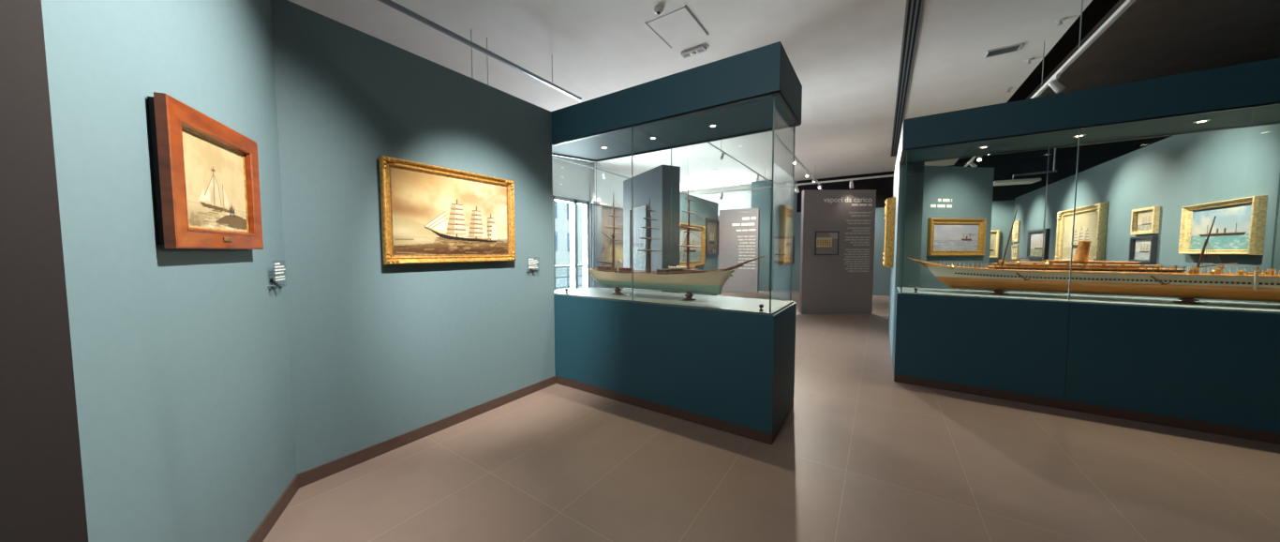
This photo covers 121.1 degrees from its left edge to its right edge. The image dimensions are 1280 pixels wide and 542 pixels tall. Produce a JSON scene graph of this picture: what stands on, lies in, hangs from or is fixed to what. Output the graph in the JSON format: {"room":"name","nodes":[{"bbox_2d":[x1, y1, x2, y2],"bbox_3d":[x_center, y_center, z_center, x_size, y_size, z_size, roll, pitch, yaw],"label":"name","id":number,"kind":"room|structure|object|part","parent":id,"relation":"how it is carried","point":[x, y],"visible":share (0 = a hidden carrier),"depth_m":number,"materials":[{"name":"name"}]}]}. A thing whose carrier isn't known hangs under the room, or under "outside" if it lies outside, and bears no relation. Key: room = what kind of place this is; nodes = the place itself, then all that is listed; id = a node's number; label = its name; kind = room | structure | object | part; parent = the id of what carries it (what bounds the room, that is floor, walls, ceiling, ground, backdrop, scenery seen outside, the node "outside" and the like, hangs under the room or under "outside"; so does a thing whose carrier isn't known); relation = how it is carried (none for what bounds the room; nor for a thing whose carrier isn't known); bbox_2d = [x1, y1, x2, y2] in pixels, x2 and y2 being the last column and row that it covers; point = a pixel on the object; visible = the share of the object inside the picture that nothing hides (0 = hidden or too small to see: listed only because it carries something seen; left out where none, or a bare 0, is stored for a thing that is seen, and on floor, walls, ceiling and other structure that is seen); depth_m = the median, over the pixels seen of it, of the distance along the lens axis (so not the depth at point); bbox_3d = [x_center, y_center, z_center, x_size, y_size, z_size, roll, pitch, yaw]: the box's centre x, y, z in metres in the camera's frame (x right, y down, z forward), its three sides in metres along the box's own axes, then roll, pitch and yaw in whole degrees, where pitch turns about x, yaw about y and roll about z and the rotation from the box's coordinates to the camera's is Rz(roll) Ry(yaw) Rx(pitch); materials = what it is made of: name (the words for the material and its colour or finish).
{"room":"museum","nodes":[
{"label":"museum","id":0,"kind":"room"},
{"bbox_2d":[0,0,88,541],"bbox_3d":[-2.735,0.032,-0.731,0.260,2.920,4.150,2,4,34],"label":"wall","id":1,"kind":"structure","parent":0,"point":[42,491],"depth_m":0.91,"materials":[{"name":"grey paint"}]},
{"bbox_2d":[41,0,296,541],"bbox_3d":[-1.946,-0.089,1.477,0.300,2.920,1.328,-2,3,-26],"label":"wall","id":2,"kind":"structure","parent":0,"point":[181,358],"depth_m":1.26,"materials":[{"name":"teal paint"}]},
{"bbox_2d":[147,91,263,249],"bbox_3d":[-1.771,-0.356,1.510,0.056,0.526,0.616,-2,3,-26],"label":"framed painting","id":3,"kind":"object","parent":2,"relation":"attached to","point":[205,171],"visible":1,"depth_m":1.41,"materials":[{"name":"orange wood"}]},
{"bbox_3d":[-1.749,-0.135,1.533,0.006,0.016,0.064,-2,3,-26],"label":"name plate","id":4,"kind":"part","parent":3,"relation":"part of","materials":[{"name":"gold metal"}]},
{"bbox_2d":[247,474,298,541],"bbox_3d":[-1.806,1.322,1.623,0.012,0.085,1.328,-2,3,-26],"label":"baseboard","id":5,"kind":"structure","parent":2,"relation":"attached to","point":[263,528],"depth_m":1.94,"materials":[{"name":"brown wood"}]},
{"bbox_2d":[267,262,285,288],"bbox_3d":[-2.019,0.021,2.004,0.039,0.159,0.150,-2,3,-26],"label":"plate","id":6,"kind":"object","parent":2,"relation":"attached to","point":[272,280],"visible":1,"depth_m":1.99,"materials":[{"name":"plastic"}]},
{"bbox_2d":[270,0,555,474],"bbox_3d":[-1.753,-0.182,3.172,0.560,2.920,2.116,2,4,34],"label":"wall","id":7,"kind":"structure","parent":0,"point":[379,351],"depth_m":2.57,"materials":[{"name":"teal paint"}]},
{"bbox_2d":[295,375,555,488],"bbox_3d":[-1.520,1.242,3.081,0.012,0.085,2.120,2,4,34],"label":"baseboard","id":8,"kind":"structure","parent":7,"relation":"attached to","point":[323,470],"depth_m":2.73,"materials":[{"name":"brown wood"}]},
{"bbox_2d":[378,155,515,264],"bbox_3d":[-1.500,-0.447,2.969,0.067,0.755,1.088,2,4,34],"label":"framed painting","id":9,"kind":"object","parent":7,"relation":"attached to","point":[431,214],"visible":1,"depth_m":2.87,"materials":[{"name":"paint"}]},
{"bbox_2d":[526,256,538,272],"bbox_3d":[-1.085,-0.059,3.647,0.039,0.159,0.150,2,4,34],"label":"plate","id":10,"kind":"object","parent":7,"relation":"attached to","point":[533,271],"visible":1,"depth_m":3.63,"materials":[{"name":"plastic"}]},
{"bbox_2d":[590,203,602,287],"bbox_3d":[-1.296,-0.558,10.774,0.080,2.840,0.400,2,4,34],"label":"wall","id":11,"kind":"structure","parent":0,"point":[596,250],"depth_m":10.69,"materials":[{"name":"grey paint"}]},
{"bbox_2d":[551,156,685,289],"bbox_3d":[-3.234,-0.996,8.180,0.300,4.000,19.100,2,4,34],"label":"wall","id":12,"kind":"structure","parent":0,"point":[571,180],"depth_m":10.25,"materials":[{"name":"white paint"}]},
{"bbox_2d":[552,194,590,289],"bbox_3d":[-1.947,-0.609,10.063,0.180,2.780,1.420,2,4,34],"label":"window","id":13,"kind":"structure","parent":12,"relation":"in","point":[573,242],"depth_m":10.16,"materials":[{"name":"grey metal"}]},
{"bbox_2d":[589,162,600,201],"bbox_3d":[-1.313,-2.577,10.530,0.200,1.100,0.240,2,4,34],"label":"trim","id":14,"kind":"structure","parent":12,"relation":"attached to","point":[592,171],"depth_m":10.46,"materials":[{"name":"paint"}]},
{"bbox_2d":[589,200,623,208],"bbox_3d":[0.300,-2.135,13.052,0.120,0.060,6.180,2,4,34],"label":"wall ledge","id":15,"kind":"object","parent":12,"relation":"attached to","point":[592,201],"visible":0.36,"depth_m":11.05,"materials":[{"name":"white paint"}]},
{"bbox_2d":[601,206,623,288],"bbox_3d":[-0.654,-0.683,11.772,0.029,2.660,1.950,2,4,34],"label":"mural","id":16,"kind":"object","parent":12,"relation":"attached to","point":[605,211],"visible":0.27,"depth_m":11.39,"materials":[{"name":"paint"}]},
{"bbox_2d":[287,0,1092,192],"bbox_3d":[0.435,-3.311,5.605,9.120,0.900,19.100,2,4,34],"label":"ceiling","id":17,"kind":"structure","parent":0,"point":[844,55],"depth_m":4.63,"materials":[{"name":"paint"}]},
{"bbox_2d":[470,29,488,85],"bbox_3d":[-2.665,-2.209,3.101,0.042,1.023,4.424,2,4,34],"label":"cable","id":18,"kind":"object","parent":17,"relation":"hanging from","point":[470,29],"visible":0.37,"depth_m":4.18,"materials":[{"name":"grey metal"}]},
{"bbox_3d":[-1.944,-2.288,4.180,0.009,0.984,0.010,2,4,34],"label":"suspension rod","id":19,"kind":"part","parent":18,"relation":"part of","materials":[{"name":"metal"}]},
{"bbox_3d":[-1.833,-2.297,4.346,0.009,0.984,0.010,2,4,34],"label":"suspension rod","id":20,"kind":"part","parent":18,"relation":"part of","materials":[{"name":"metal"}]},
{"bbox_2d":[377,0,581,101],"bbox_3d":[-2.360,-2.509,2.893,0.042,0.403,5.444,2,4,34],"label":"track","id":21,"kind":"object","parent":17,"relation":"hanging from","point":[390,3],"visible":1,"depth_m":3.80,"materials":[{"name":"grey metal"}]},
{"bbox_2d":[551,155,629,178],"bbox_3d":[-0.531,-2.921,10.423,0.042,0.403,7.024,2,4,34],"label":"track","id":22,"kind":"object","parent":17,"relation":"hanging from","point":[556,156],"visible":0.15,"depth_m":9.21,"materials":[{"name":"grey metal"}]},
{"bbox_2d":[654,5,663,14],"bbox_3d":[0.194,-2.737,3.812,0.100,0.050,0.098,2,4,34],"label":"smoke detector","id":23,"kind":"object","parent":17,"relation":"attached to","point":[658,9],"visible":1,"depth_m":3.79,"materials":[{"name":"white plastic"}]},
{"bbox_2d":[644,5,708,47],"bbox_3d":[0.432,-2.776,4.144,0.500,0.008,0.600,2,4,34],"label":"access hatch","id":24,"kind":"object","parent":17,"relation":"attached to","point":[679,26],"visible":1,"depth_m":4.12,"materials":[{"name":"paint"}]},
{"bbox_2d":[680,44,706,59],"bbox_3d":[0.681,-2.784,4.604,0.320,0.044,0.110,2,4,34],"label":"emergency light","id":25,"kind":"object","parent":17,"relation":"attached to","point":[701,49],"visible":1,"depth_m":4.58,"materials":[{"name":"white plastic"}]},
{"bbox_2d":[705,139,775,185],"bbox_3d":[2.811,-2.867,9.399,0.042,0.403,5.824,2,4,34],"label":"track","id":26,"kind":"object","parent":17,"relation":"hanging from","point":[708,143],"visible":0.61,"depth_m":8.63,"materials":[{"name":"white metal"}]},
{"bbox_2d":[718,149,724,159],"bbox_3d":[1.759,-2.486,7.756,0.084,0.183,0.148,-1,3,-14],"label":"track spotlight","id":27,"kind":"object","parent":26,"relation":"hanging from","point":[721,151],"visible":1,"depth_m":7.72,"materials":[{"name":"white metal"}]},
{"bbox_2d":[688,174,893,194],"bbox_3d":[3.003,-2.561,9.108,5.584,0.983,0.042,2,4,34],"label":"track","id":28,"kind":"object","parent":17,"relation":"hanging from","point":[888,175],"visible":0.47,"depth_m":8.56,"materials":[{"name":"white metal"}]},
{"bbox_2d":[849,179,853,188],"bbox_3d":[4.703,-1.922,8.013,0.080,0.181,0.098,2,4,34],"label":"track spotlight","id":29,"kind":"object","parent":28,"relation":"attached to","point":[851,182],"visible":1,"depth_m":7.99,"materials":[{"name":"white metal"}]},
{"bbox_2d":[771,132,822,187],"bbox_3d":[4.278,-2.867,9.383,0.042,0.403,6.624,2,4,34],"label":"track","id":30,"kind":"object","parent":17,"relation":"hanging from","point":[775,135],"visible":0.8,"depth_m":8.27,"materials":[{"name":"white metal"}]},
{"bbox_2d":[890,0,923,156],"bbox_3d":[3.781,-2.832,5.143,0.150,0.010,11.000,2,4,34],"label":"ceiling vent","id":31,"kind":"object","parent":17,"relation":"in","point":[914,8],"visible":0.89,"depth_m":4.84,"materials":[{"name":"grey metal"}]},
{"bbox_3d":[3.728,-2.831,5.179,0.018,0.006,11.000,2,4,34],"label":"blade","id":32,"kind":"part","parent":31,"relation":"part of","materials":[{"name":"grey metal"}]},
{"bbox_3d":[3.764,-2.830,5.155,0.018,0.006,11.000,2,4,34],"label":"blade","id":33,"kind":"part","parent":31,"relation":"part of","materials":[{"name":"grey metal"}]},
{"bbox_2d":[983,42,1023,58],"bbox_3d":[4.623,-2.801,4.595,0.320,0.012,0.200,2,4,34],"label":"ceiling vent","id":34,"kind":"object","parent":17,"relation":"in","point":[1012,48],"visible":1,"depth_m":4.59,"materials":[{"name":"white metal"}]},
{"bbox_2d":[1024,58,1034,63],"bbox_3d":[5.202,-2.797,4.823,0.090,0.046,0.088,2,4,34],"label":"sprinkler","id":35,"kind":"object","parent":17,"relation":"attached to","point":[1029,60],"visible":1,"depth_m":4.81,"materials":[{"name":"white metal"}]},
{"bbox_2d":[964,0,1135,166],"bbox_3d":[5.860,-2.997,5.793,0.042,1.453,11.424,2,4,34],"label":"track","id":36,"kind":"object","parent":17,"relation":"hanging from","point":[1127,3],"visible":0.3,"depth_m":3.55,"materials":[{"name":"white metal"}]},
{"bbox_2d":[967,159,977,166],"bbox_3d":[7.140,-2.289,7.745,0.150,0.182,0.092,2,4,34],"label":"track spotlight","id":37,"kind":"object","parent":36,"relation":"hanging from","point":[970,163],"visible":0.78,"depth_m":7.73,"materials":[{"name":"white metal"}]},
{"bbox_3d":[4.917,-2.939,4.380,0.009,1.414,0.010,2,4,34],"label":"suspension rod","id":38,"kind":"part","parent":36,"relation":"part of","materials":[{"name":"metal"}]},
{"bbox_2d":[1047,74,1065,93],"bbox_3d":[4.673,-2.087,4.051,0.154,0.180,0.089,0,3,-1],"label":"track spotlight","id":39,"kind":"object","parent":36,"relation":"hanging from","point":[1057,87],"visible":1,"depth_m":4.03,"materials":[{"name":"white metal"}]},
{"bbox_3d":[4.363,-2.893,3.549,0.009,1.414,0.010,2,4,34],"label":"suspension rod","id":40,"kind":"part","parent":36,"relation":"part of","materials":[{"name":"metal"}]},
{"bbox_2d":[1054,17,1066,25],"bbox_3d":[4.655,-2.752,3.999,0.090,0.046,0.088,2,4,34],"label":"sprinkler","id":41,"kind":"object","parent":17,"relation":"attached to","point":[1059,21],"visible":1,"depth_m":3.99,"materials":[{"name":"white metal"}]},
{"bbox_2d":[679,192,718,295],"bbox_3d":[1.433,-0.553,9.935,0.250,2.920,3.150,2,4,34],"label":"wall","id":42,"kind":"structure","parent":0,"point":[698,206],"depth_m":10.06,"materials":[{"name":"teal paint"}]},
{"bbox_2d":[679,223,705,266],"bbox_3d":[1.332,-0.667,9.448,0.113,1.100,1.720,2,4,34],"label":"framed painting","id":43,"kind":"object","parent":42,"relation":"attached to","point":[697,254],"visible":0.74,"depth_m":9.69,"materials":[{"name":"paint"}]},
{"bbox_2d":[705,217,719,255],"bbox_3d":[2.141,-0.996,10.695,0.059,1.080,0.920,2,4,34],"label":"framed painting","id":44,"kind":"object","parent":42,"relation":"attached to","point":[711,234],"visible":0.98,"depth_m":10.71,"materials":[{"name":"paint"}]},
{"bbox_2d":[685,185,751,268],"bbox_3d":[3.317,-1.371,14.981,3.050,4.000,0.300,2,4,34],"label":"wall","id":45,"kind":"structure","parent":0,"point":[742,199],"depth_m":14.54,"materials":[{"name":"paint"}]},
{"bbox_2d":[751,179,775,290],"bbox_3d":[4.600,-1.292,13.527,0.700,4.000,0.700,2,4,34],"label":"wall pier","id":46,"kind":"object","parent":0,"point":[761,199],"visible":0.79,"depth_m":13.19,"materials":[{"name":"teal paint"}]},
{"bbox_2d":[262,289,1279,541],"bbox_3d":[2.496,1.243,4.721,15.000,0.100,19.500,2,4,34],"label":"floor","id":47,"kind":"structure","parent":0,"point":[860,453],"depth_m":2.35,"materials":[{"name":"tile"}]},
{"bbox_2d":[623,164,680,293],"bbox_3d":[0.175,-0.393,7.013,0.360,2.920,1.613,-2,4,-27],"label":"wall","id":48,"kind":"structure","parent":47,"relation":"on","point":[654,184],"depth_m":6.33,"materials":[{"name":"teal paint"}]},
{"bbox_2d":[629,205,646,271],"bbox_3d":[-0.045,-0.593,7.009,0.020,1.270,0.700,-2,4,-27],"label":"poster","id":49,"kind":"object","parent":48,"relation":"attached to","point":[639,213],"visible":0.78,"depth_m":6.98,"materials":[{"name":"white paper"}]},
{"bbox_2d":[551,41,802,445],"bbox_3d":[0.081,-0.215,3.722,2.738,2.923,0.837,2,4,34],"label":"display case","id":50,"kind":"object","parent":47,"relation":"on","point":[726,364],"visible":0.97,"depth_m":3.15,"materials":[{"name":"blue paint"}]},
{"bbox_3d":[-0.892,-0.570,4.354,0.772,1.607,0.010,-2,4,-35],"label":"glass pane","id":51,"kind":"part","parent":50,"relation":"part of","materials":[{"name":"clear glass"}]},
{"bbox_3d":[-0.640,-0.537,3.737,1.364,1.607,0.010,2,4,34],"label":"glass pane","id":52,"kind":"part","parent":50,"relation":"part of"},
{"bbox_3d":[-0.104,-0.567,4.280,1.074,1.607,0.010,2,4,34],"label":"glass pane","id":53,"kind":"part","parent":50,"relation":"part of","materials":[{"name":"clear glass"}]},
{"bbox_2d":[588,183,764,299],"bbox_3d":[0.246,-0.298,3.586,1.941,1.125,0.504,2,4,34],"label":"model","id":54,"kind":"object","parent":50,"relation":"on","point":[678,278],"visible":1,"depth_m":3.51},
{"bbox_3d":[0.104,-0.006,3.609,1.554,0.070,0.107,2,4,34],"label":"bulwark rail","id":55,"kind":"part","parent":54,"relation":"part of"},
{"bbox_2d":[551,41,802,162],"bbox_3d":[0.080,-1.501,3.652,2.738,0.347,0.837,2,4,34],"label":"hood","id":56,"kind":"object","parent":50,"relation":"attached to","point":[732,96],"depth_m":3.15,"materials":[{"name":"blue paint"}]},
{"bbox_3d":[0.451,-0.498,3.011,1.247,1.607,0.010,2,4,34],"label":"glass pane","id":57,"kind":"part","parent":50,"relation":"part of","materials":[{"name":"clear glass"}]},
{"bbox_3d":[0.867,-0.532,3.634,1.247,1.607,0.010,2,4,34],"label":"glass pane","id":58,"kind":"part","parent":50,"relation":"part of","materials":[{"name":"clear glass"}]},
{"bbox_3d":[1.182,-0.496,2.972,0.010,1.607,0.745,2,4,34],"label":"glass pane","id":59,"kind":"part","parent":50,"relation":"part of","materials":[{"name":"clear glass"}]},
{"bbox_2d":[718,208,759,293],"bbox_3d":[3.490,-0.709,12.758,1.345,2.920,0.222,2,4,29],"label":"text panel","id":60,"kind":"object","parent":47,"relation":"on","point":[746,221],"visible":0.97,"depth_m":12.62,"materials":[{"name":"grey metal"}]},
{"bbox_2d":[799,189,876,313],"bbox_3d":[4.552,-0.428,8.342,1.641,2.840,0.123,0,3,0],"label":"text panel","id":61,"kind":"object","parent":47,"relation":"on","point":[842,283],"visible":1,"depth_m":8.29,"materials":[{"name":"grey metal"}]},
{"bbox_2d":[814,231,839,254],"bbox_3d":[4.276,-0.634,8.261,0.540,0.540,0.020,0,3,0],"label":"picture","id":62,"kind":"object","parent":61,"relation":"attached to","point":[826,243],"visible":1,"depth_m":8.26,"materials":[{"name":"beige paper"}]},
{"bbox_2d":[892,58,1279,444],"bbox_3d":[4.617,-0.156,3.216,3.798,2.855,0.792,2,4,34],"label":"display case","id":63,"kind":"object","parent":47,"relation":"on","point":[1212,366],"visible":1,"depth_m":3.18,"materials":[{"name":"blue paint"}]},
{"bbox_3d":[3.073,-0.546,4.229,0.010,1.551,0.695,2,4,34],"label":"glass pane","id":64,"kind":"part","parent":63,"relation":"part of","materials":[{"name":"clear glass"}]},
{"bbox_3d":[3.784,-0.543,4.178,1.230,1.551,0.010,2,4,34],"label":"glass pane","id":65,"kind":"part","parent":63,"relation":"part of","materials":[{"name":"clear glass"}]},
{"bbox_3d":[3.394,-0.511,3.592,1.230,1.551,0.010,2,4,34],"label":"glass pane","id":66,"kind":"part","parent":63,"relation":"part of","materials":[{"name":"clear glass"}]},
{"bbox_3d":[4.476,-0.472,2.872,1.358,1.551,0.010,2,4,34],"label":"glass pane","id":67,"kind":"part","parent":63,"relation":"part of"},
{"bbox_2d":[899,58,1279,164],"bbox_3d":[4.617,-1.418,3.148,3.798,0.327,0.792,2,4,34],"label":"hood","id":68,"kind":"object","parent":63,"relation":"attached to","point":[1246,95],"depth_m":3.17,"materials":[{"name":"blue paint"}]},
{"bbox_2d":[908,203,1279,304],"bbox_3d":[4.452,-0.201,3.313,3.199,0.940,0.377,2,4,34],"label":"model","id":69,"kind":"object","parent":63,"relation":"on","point":[1094,276],"visible":1,"depth_m":3.29},
{"bbox_3d":[4.122,-0.029,3.376,1.180,0.060,0.004,2,4,34],"label":"railing","id":70,"kind":"part","parent":69,"relation":"part of","materials":[{"name":"gold metal"}]},
{"bbox_3d":[4.863,0.075,2.853,0.016,0.150,0.017,2,4,34],"label":"fender post","id":71,"kind":"part","parent":69,"relation":"part of","materials":[{"name":"beige wood"}]},
{"bbox_3d":[4.867,-0.505,3.458,1.358,1.551,0.010,2,4,34],"label":"glass pane","id":72,"kind":"part","parent":63,"relation":"part of","materials":[{"name":"clear glass"}]},
{"bbox_2d":[1192,119,1210,122],"bbox_3d":[4.723,-1.258,3.037,0.080,0.005,0.078,2,4,34],"label":"recessed light","id":73,"kind":"object","parent":63,"relation":"on","point":[1201,120],"depth_m":3.02,"materials":[{"name":"white"}]},
{"bbox_3d":[5.897,-0.468,2.773,1.104,1.551,0.010,2,4,34],"label":"glass pane","id":74,"kind":"part","parent":63,"relation":"part of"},
{"bbox_2d":[773,180,797,290],"bbox_3d":[5.480,-1.294,13.541,0.750,4.000,0.300,2,4,34],"label":"wall niche","id":75,"kind":"object","parent":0,"point":[781,272],"visible":0.64,"depth_m":13.41,"materials":[{"name":"teal paint"}]},
{"bbox_2d":[773,236,794,263],"bbox_3d":[5.235,-0.791,13.515,1.000,1.000,0.059,2,4,34],"label":"framed painting","id":76,"kind":"object","parent":75,"relation":"attached to","point":[781,248],"visible":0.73,"depth_m":13.45,"materials":[{"name":"paint"}]},
{"bbox_2d":[888,137,924,357],"bbox_3d":[4.238,-0.321,5.645,0.456,2.920,2.790,2,4,34],"label":"wall partition","id":77,"kind":"structure","parent":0,"point":[915,172],"depth_m":4.54,"materials":[{"name":"teal paint"}]},
{"bbox_2d":[882,196,895,267],"bbox_3d":[4.182,-0.615,6.081,0.136,1.060,1.400,2,4,34],"label":"framed painting","id":78,"kind":"object","parent":77,"relation":"attached to","point":[890,202],"visible":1,"depth_m":5.50,"materials":[{"name":"paint"}]},
{"bbox_2d":[919,165,994,290],"bbox_3d":[5.551,-0.368,6.503,1.411,2.920,0.250,0,3,-7],"label":"wall","id":79,"kind":"structure","parent":0,"point":[970,189],"depth_m":6.34,"materials":[{"name":"teal paint"}]},
{"bbox_2d":[930,198,952,207],"bbox_3d":[5.254,-1.183,6.292,0.420,0.150,0.001,0,3,-7],"label":"lettering","id":80,"kind":"object","parent":79,"relation":"attached to","point":[939,200],"depth_m":6.30},
{"bbox_2d":[926,217,986,255],"bbox_3d":[5.556,-0.589,6.329,1.100,0.660,0.069,0,3,-7],"label":"framed painting","id":81,"kind":"object","parent":79,"relation":"attached to","point":[945,236],"visible":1,"depth_m":6.34,"materials":[{"name":"paint"}]},
{"bbox_2d":[794,133,1173,295],"bbox_3d":[9.787,-1.589,10.652,9.600,4.900,0.300,2,4,34],"label":"wall","id":82,"kind":"structure","parent":0,"point":[1090,156],"depth_m":10.16,"materials":[{"name":"paint"}]},
{"bbox_2d":[989,229,999,257],"bbox_3d":[10.056,-0.769,10.306,0.260,0.780,0.049,2,4,34],"label":"framed painting","id":83,"kind":"object","parent":82,"relation":"attached to","point":[994,234],"visible":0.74,"depth_m":10.29,"materials":[{"name":"paint"}]},
{"bbox_2d":[953,0,1094,164],"bbox_3d":[4.208,-3.148,3.036,0.015,0.850,19.000,2,4,34],"label":"trim","id":84,"kind":"structure","parent":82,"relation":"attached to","point":[1093,0],"depth_m":4.51,"materials":[{"name":"black metal"}]},
{"bbox_2d":[1008,0,1279,102],"bbox_3d":[6.426,-3.546,1.594,5.280,0.100,19.100,2,4,34],"label":"ceiling","id":85,"kind":"structure","parent":0,"point":[1151,38],"depth_m":5.91,"materials":[{"name":"black paint"}]},
{"bbox_2d":[993,92,1059,186],"bbox_3d":[8.162,-2.852,7.654,1.021,1.950,0.440,2,4,28],"label":"track","id":86,"kind":"object","parent":85,"relation":"hanging from","point":[1013,181],"visible":0.76,"depth_m":7.62,"materials":[{"name":"white metal"}]},
{"bbox_3d":[8.029,-1.909,7.775,0.720,0.055,0.440,2,4,28],"label":"panel","id":87,"kind":"part","parent":86,"relation":"part of","materials":[{"name":"white metal"}]},
{"bbox_3d":[8.312,-2.012,7.621,0.683,0.167,0.044,2,4,28],"label":"arm","id":88,"kind":"part","parent":86,"relation":"part of","materials":[{"name":"grey metal"}]},
{"bbox_2d":[1010,123,1279,303],"bbox_3d":[8.191,-0.373,6.548,0.240,2.920,8.400,2,4,34],"label":"wall","id":89,"kind":"structure","parent":0,"point":[1171,173],"depth_m":4.57,"materials":[{"name":"teal paint"}]},
{"bbox_2d":[1012,244,1019,258],"bbox_3d":[10.209,-0.513,9.827,0.039,0.380,0.500,2,4,34],"label":"framed painting","id":90,"kind":"object","parent":89,"relation":"attached to","point":[1016,246],"visible":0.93,"depth_m":9.79,"materials":[{"name":"paint"}]},
{"bbox_2d":[1012,220,1020,241],"bbox_3d":[10.209,-1.072,9.797,0.039,0.560,0.500,2,4,34],"label":"framed painting","id":91,"kind":"object","parent":89,"relation":"attached to","point":[1016,231],"visible":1,"depth_m":9.78,"materials":[{"name":"paint"}]},
{"bbox_2d":[1026,228,1050,259],"bbox_3d":[9.258,-0.615,8.411,0.059,0.680,1.200,2,4,34],"label":"framed painting","id":92,"kind":"object","parent":89,"relation":"attached to","point":[1034,238],"visible":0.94,"depth_m":8.41,"materials":[{"name":"paint"}]},
{"bbox_2d":[1054,201,1108,263],"bbox_3d":[8.043,-0.632,6.633,0.113,1.060,1.700,2,4,34],"label":"framed painting","id":93,"kind":"object","parent":89,"relation":"attached to","point":[1091,221],"visible":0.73,"depth_m":6.51,"materials":[{"name":"paint"}]},
{"bbox_2d":[1128,236,1158,262],"bbox_3d":[7.005,-0.299,5.033,0.049,0.360,0.520,2,4,34],"label":"framed painting","id":94,"kind":"object","parent":89,"relation":"attached to","point":[1141,248],"visible":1,"depth_m":5.03,"materials":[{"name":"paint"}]},
{"bbox_2d":[1130,206,1160,234],"bbox_3d":[7.005,-0.694,5.011,0.049,0.360,0.520,2,4,34],"label":"framed painting","id":95,"kind":"object","parent":89,"relation":"attached to","point":[1145,220],"visible":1,"depth_m":5.00,"materials":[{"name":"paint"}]},
{"bbox_2d":[1177,194,1267,254],"bbox_3d":[6.239,-0.462,3.899,0.079,0.570,1.010,2,4,34],"label":"framed painting","id":96,"kind":"object","parent":89,"relation":"attached to","point":[1239,225],"visible":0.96,"depth_m":3.82,"materials":[{"name":"paint"}]},
{"label":"outside","id":97,"kind":"structure","parent":0,"visible":0},
{"bbox_2d":[555,267,582,289],"bbox_3d":[-22.749,0.229,27.227,52.000,0.200,60.000,2,4,34],"label":"quay","id":98,"kind":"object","parent":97,"point":[561,281],"depth_m":20.93,"materials":[{"name":"white"}]},
{"bbox_2d":[554,200,582,268],"bbox_3d":[-8.447,-6.702,32.947,3.060,13.000,26.000,2,4,34],"label":"building","id":99,"kind":"structure","parent":98,"relation":"on","point":[561,209],"depth_m":32.88,"materials":[{"name":"white"}]},
{"bbox_2d":[555,266,582,288],"bbox_3d":[-2.555,0.369,12.797,0.044,1.070,7.244,2,4,34],"label":"railing","id":100,"kind":"object","parent":98,"relation":"on","point":[568,275],"visible":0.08,"depth_m":12.77,"materials":[{"name":"grey metal"}]},
{"bbox_3d":[-2.555,0.379,12.797,0.041,1.050,0.041,-2,4,-34],"label":"post","id":101,"kind":"part","parent":100,"relation":"part of","materials":[{"name":"grey metal"}]}
]}

